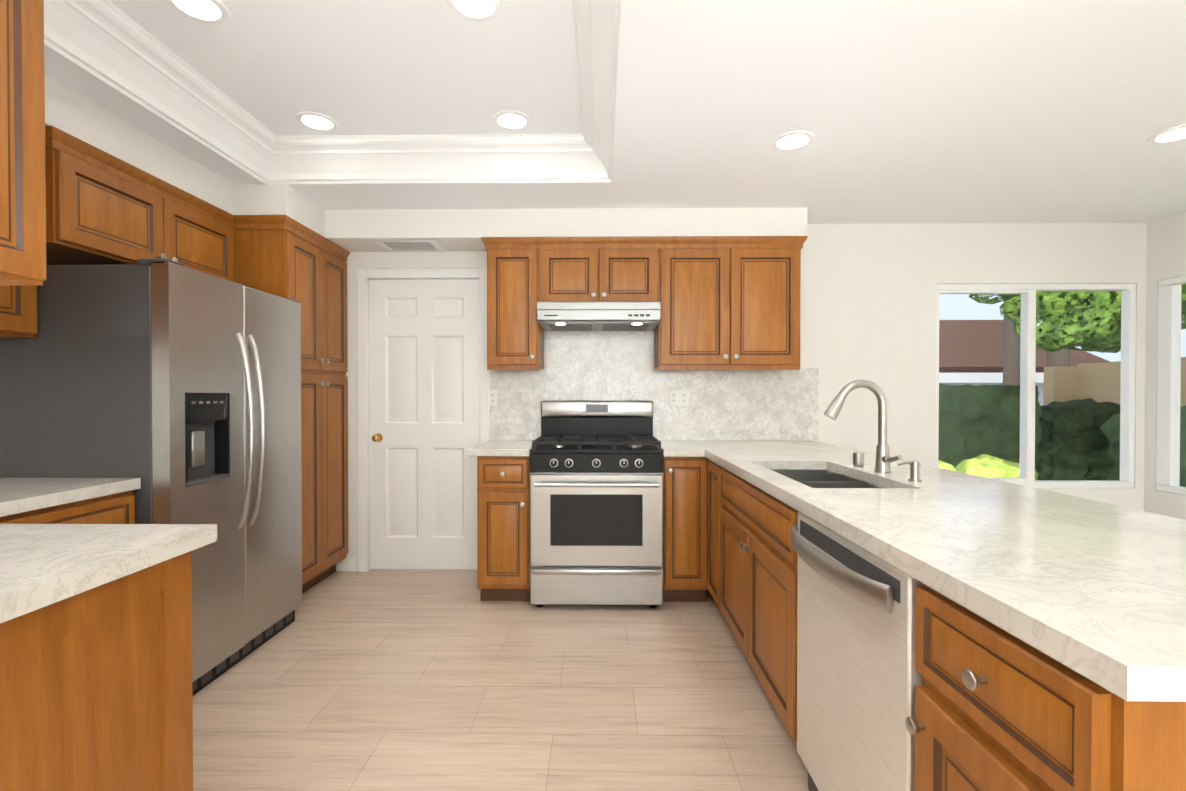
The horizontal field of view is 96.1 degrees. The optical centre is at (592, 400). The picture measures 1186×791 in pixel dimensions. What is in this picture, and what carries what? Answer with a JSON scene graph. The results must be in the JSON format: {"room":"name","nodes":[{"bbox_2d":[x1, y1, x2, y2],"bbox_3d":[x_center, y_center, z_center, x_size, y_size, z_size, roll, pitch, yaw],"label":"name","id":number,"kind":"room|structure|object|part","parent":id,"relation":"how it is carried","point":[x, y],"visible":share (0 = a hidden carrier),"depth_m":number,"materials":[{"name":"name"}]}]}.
{"room":"kitchen","nodes":[
{"label":"kitchen","id":0,"kind":"room"},
{"bbox_2d":[193,569,808,790],"bbox_3d":[0.654,1.266,0.734,6.350,0.100,6.100,0,1,1],"label":"floor","id":1,"kind":"structure","parent":0,"point":[409,680],"depth_m":2.13,"materials":[{"name":"tile"}]},
{"bbox_2d":[0,478,216,790],"bbox_3d":[-1.662,0.759,0.684,1.512,0.915,2.632,0,1,1],"label":"base cabinet","id":2,"kind":"object","parent":1,"relation":"on","point":[96,693],"visible":1,"depth_m":1.06,"materials":[{"name":"brown wood"}]},
{"bbox_2d":[0,258,301,695],"bbox_3d":[-1.951,0.331,2.453,0.874,1.738,0.890,0,1,1],"label":"refrigerator","id":3,"kind":"object","parent":1,"relation":"on","point":[174,386],"visible":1,"depth_m":2.10,"materials":[{"name":"grey metal"}]},
{"bbox_2d":[236,215,349,593],"bbox_3d":[-2.042,0.082,3.340,0.687,2.218,0.722,0,1,1],"label":"tall cabinet","id":4,"kind":"object","parent":1,"relation":"on","point":[278,255],"depth_m":3.28,"materials":[{"name":"brown wood"}]},
{"bbox_2d":[468,440,535,600],"bbox_3d":[-0.537,0.734,3.367,0.353,0.915,0.645,0,1,1],"label":"base cabinet","id":5,"kind":"object","parent":1,"relation":"on","point":[503,513],"visible":0.98,"depth_m":3.08,"materials":[{"name":"brown wood"}]},
{"bbox_2d":[530,400,663,607],"bbox_3d":[0.023,0.597,3.304,0.760,1.190,0.725,0,1,1],"label":"range","id":6,"kind":"object","parent":1,"relation":"on","point":[596,499],"visible":1,"depth_m":3.01,"materials":[{"name":"silver metal"}]},
{"bbox_2d":[659,440,1185,790],"bbox_3d":[0.935,0.716,2.138,1.084,0.974,3.065,0,1,1],"label":"base cabinet","id":7,"kind":"object","parent":1,"relation":"on","point":[1050,641],"depth_m":0.99,"materials":[{"name":"white stone"}]},
{"bbox_2d":[790,511,921,790],"bbox_3d":[0.877,0.775,1.354,0.643,0.862,0.598,0,1,1],"label":"dishwasher","id":8,"kind":"object","parent":7,"relation":"in","point":[859,678],"visible":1,"depth_m":1.27,"materials":[{"name":"silver metal"}]},
{"bbox_3d":[1.164,0.256,2.339,0.044,0.058,0.044,0,1,1],"label":"air gap cap","id":9,"kind":"part","parent":7,"relation":"part of","materials":[{"name":"silver metal"}]},
{"bbox_2d":[824,380,901,472],"bbox_3d":[1.060,0.101,2.090,0.263,0.371,0.158,0,1,1],"label":"faucet","id":10,"kind":"object","parent":7,"relation":"on","point":[883,459],"visible":1,"depth_m":2.12,"materials":[{"name":"silver metal"}]},
{"bbox_2d":[897,461,920,481],"bbox_3d":[1.138,0.253,1.919,0.081,0.072,0.040,0,1,1],"label":"soap dispenser","id":11,"kind":"object","parent":7,"relation":"on","point":[914,471],"visible":1,"depth_m":1.91,"materials":[{"name":"silver metal"}]},
{"bbox_2d":[44,0,1185,223],"bbox_3d":[0.654,-1.359,0.710,6.150,0.350,5.900,0,1,1],"label":"ceiling","id":12,"kind":"structure","parent":0,"point":[982,110],"depth_m":2.21,"materials":[{"name":"white paint"}]},
{"bbox_2d":[166,0,229,23],"bbox_3d":[-1.383,-1.380,1.860,0.194,0.007,0.194,0,1,1],"label":"recessed light","id":13,"kind":"object","parent":12,"relation":"in","point":[211,11],"visible":1,"depth_m":1.88,"materials":[{"name":"white"}]},
{"bbox_2d":[295,111,338,131],"bbox_3d":[-1.373,-1.388,2.655,0.194,0.007,0.194,0,1,1],"label":"recessed light","id":14,"kind":"object","parent":12,"relation":"in","point":[316,121],"visible":1,"depth_m":2.65,"materials":[{"name":"white plastic"}]},
{"bbox_2d":[44,74,806,251],"bbox_3d":[-0.536,-1.109,2.277,3.730,0.180,2.800,0,1,1],"label":"soffit","id":15,"kind":"structure","parent":12,"relation":"attached to","point":[76,114],"depth_m":3.34,"materials":[{"name":"white paint"}]},
{"bbox_2d":[0,0,45,285],"bbox_3d":[-1.840,-0.637,1.087,1.147,0.738,0.320,0,1,1],"label":"upper cabinet","id":16,"kind":"object","parent":15,"relation":"hanging from","point":[22,185],"visible":1,"depth_m":1.18,"materials":[{"name":"brown wood"}]},
{"bbox_2d":[0,246,47,337],"bbox_3d":[-2.243,-0.622,1.633,0.327,0.778,0.736,0,1,1],"label":"upper cabinet","id":17,"kind":"object","parent":15,"relation":"attached to","point":[18,304],"depth_m":1.93,"materials":[{"name":"brown wood"}]},
{"bbox_2d":[45,126,235,281],"bbox_3d":[-2.197,-0.810,2.487,0.397,0.418,0.972,0,1,1],"label":"upper cabinet","id":18,"kind":"object","parent":15,"relation":"attached to","point":[103,207],"depth_m":2.27,"materials":[{"name":"brown wood"}]},
{"bbox_2d":[44,0,291,184],"bbox_3d":[-1.762,-1.284,1.445,0.160,0.194,3.030,0,1,1],"label":"crown molding","id":19,"kind":"structure","parent":15,"relation":"attached to","point":[108,43],"depth_m":2.13,"materials":[{"name":"white"}]},
{"bbox_2d":[374,240,444,250],"bbox_3d":[-1.206,-1.025,3.526,0.400,0.006,0.220,0,1,1],"label":"air vent","id":20,"kind":"object","parent":15,"relation":"in","point":[411,245],"visible":1,"depth_m":3.51,"materials":[{"name":"white metal"}]},
{"bbox_2d":[276,134,579,183],"bbox_3d":[-0.864,-1.297,2.869,1.560,0.194,0.160,0,1,1],"label":"crown molding","id":21,"kind":"structure","parent":15,"relation":"attached to","point":[423,158],"depth_m":2.87,"materials":[{"name":"white"}]},
{"bbox_2d":[574,0,622,182],"bbox_3d":[0.008,-1.284,1.423,0.160,0.194,3.030,0,1,1],"label":"crown molding","id":22,"kind":"structure","parent":15,"relation":"attached to","point":[598,23],"depth_m":2.16,"materials":[{"name":"white"}]},
{"bbox_2d":[446,0,502,21],"bbox_3d":[-0.412,-1.380,1.848,0.194,0.007,0.194,0,1,1],"label":"recessed light","id":23,"kind":"object","parent":12,"relation":"in","point":[479,10],"visible":1,"depth_m":1.88,"materials":[{"name":"white"}]},
{"bbox_2d":[492,110,531,130],"bbox_3d":[-0.402,-1.388,2.643,0.194,0.007,0.194,0,1,1],"label":"recessed light","id":24,"kind":"object","parent":12,"relation":"in","point":[513,120],"visible":1,"depth_m":2.63,"materials":[{"name":"white"}]},
{"bbox_2d":[771,130,814,150],"bbox_3d":[0.921,-1.196,2.458,0.194,0.007,0.194,0,1,1],"label":"recessed light","id":25,"kind":"object","parent":12,"relation":"in","point":[793,140],"visible":1,"depth_m":2.45,"materials":[{"name":"white plastic"}]},
{"bbox_2d":[1147,124,1185,143],"bbox_3d":[2.620,-1.195,2.387,0.194,0.007,0.194,0,1,1],"label":"recessed light","id":26,"kind":"object","parent":12,"relation":"in","point":[1173,134],"visible":0.96,"depth_m":2.40,"materials":[{"name":"white"}]},
{"bbox_2d":[336,223,1146,570],"bbox_3d":[0.691,-0.187,3.716,6.350,2.750,0.110,0,1,1],"label":"wall","id":27,"kind":"structure","parent":0,"point":[868,299],"depth_m":3.65,"materials":[{"name":"white paint"}]},
{"bbox_2d":[349,557,356,571],"bbox_3d":[0.654,1.166,0.733,6.150,0.100,5.900,0,1,1],"label":"baseboard","id":28,"kind":"structure","parent":27,"relation":"attached to","point":[352,564],"depth_m":3.70,"materials":[{"name":"white wood"}]},
{"bbox_2d":[357,268,489,571],"bbox_3d":[-1.171,0.138,3.738,0.913,2.099,0.118,0,1,1],"label":"door frame","id":29,"kind":"structure","parent":27,"relation":"attached to","point":[364,276],"depth_m":3.68,"materials":[{"name":"white wood"}]},
{"bbox_2d":[369,279,479,568],"bbox_3d":[-1.172,0.167,3.691,0.775,2.018,0.108,0,1,1],"label":"door","id":30,"kind":"structure","parent":27,"relation":"in","point":[424,385],"depth_m":3.71,"materials":[{"name":"white wood"}]},
{"bbox_2d":[489,390,497,405],"bbox_3d":[-0.691,-0.019,3.675,0.070,0.115,0.008,0,1,1],"label":"electrical outlet","id":31,"kind":"object","parent":27,"relation":"attached to","point":[493,397],"visible":1,"depth_m":3.67,"materials":[{"name":"white plastic"}]},
{"bbox_2d":[485,237,543,369],"bbox_3d":[-0.506,-0.622,3.511,0.329,0.812,0.310,0,1,1],"label":"upper cabinet","id":32,"kind":"object","parent":27,"relation":"attached to","point":[515,339],"depth_m":3.36,"materials":[{"name":"brown wood"}]},
{"bbox_2d":[541,236,660,301],"bbox_3d":[0.039,-0.815,3.503,0.760,0.426,0.310,0,1,1],"label":"upper cabinet","id":33,"kind":"object","parent":27,"relation":"attached to","point":[572,268],"depth_m":3.35,"materials":[{"name":"brown wood"}]},
{"bbox_2d":[536,301,660,330],"bbox_3d":[0.037,-0.534,3.415,0.750,0.128,0.486,0,1,1],"label":"range hood","id":34,"kind":"object","parent":33,"relation":"attached to","point":[603,316],"visible":1,"depth_m":3.19,"materials":[{"name":"silver metal"}]},
{"bbox_2d":[669,390,688,405],"bbox_3d":[0.591,-0.019,3.659,0.140,0.115,0.008,0,1,1],"label":"electrical outlet","id":35,"kind":"object","parent":27,"relation":"attached to","point":[678,397],"visible":1,"depth_m":3.66,"materials":[{"name":"white plastic"}]},
{"bbox_2d":[654,236,804,369],"bbox_3d":[0.863,-0.622,3.494,0.889,0.812,0.310,0,1,1],"label":"upper cabinet","id":36,"kind":"object","parent":27,"relation":"attached to","point":[730,302],"depth_m":3.34,"materials":[{"name":"brown wood"}]},
{"bbox_2d":[936,283,1135,487],"bbox_3d":[3.029,-0.102,3.678,1.355,1.400,0.069,0,1,1],"label":"window","id":37,"kind":"structure","parent":27,"relation":"in","point":[1028,360],"depth_m":3.65,"materials":[{"name":"white"}]},
{"bbox_2d":[1144,210,1185,519],"bbox_3d":[3.778,-0.158,0.632,0.100,2.750,6.000,0,1,1],"label":"wall","id":38,"kind":"structure","parent":0,"point":[1166,249],"depth_m":3.57,"materials":[{"name":"white paint"}]},
{"bbox_2d":[1156,275,1185,494],"bbox_3d":[3.792,-0.095,2.898,0.069,1.400,1.330,0,1,1],"label":"window","id":39,"kind":"structure","parent":38,"relation":"in","point":[1169,368],"depth_m":3.48,"materials":[{"name":"white"}]},
{"label":"outside","id":40,"kind":"structure","parent":0,"visible":0},
{"bbox_3d":[17.172,1.219,16.282,46.000,0.200,57.000,0,1,1],"label":"ground","id":41,"kind":"structure","parent":40,"visible":0},
{"bbox_2d":[939,320,1109,404],"bbox_3d":[7.082,-1.042,21.136,18.300,4.230,9.500,0,1,1],"label":"house","id":42,"kind":"structure","parent":41,"relation":"on","point":[949,335],"depth_m":17.15,"materials":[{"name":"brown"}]},
{"bbox_2d":[938,283,1185,486],"bbox_3d":[12.007,-2.659,2.888,20.000,8.191,18.160,0,1,1],"label":"garden","id":43,"kind":"object","parent":41,"relation":"on","point":[973,442],"depth_m":7.43,"materials":[{"name":"green plant"}]}
]}

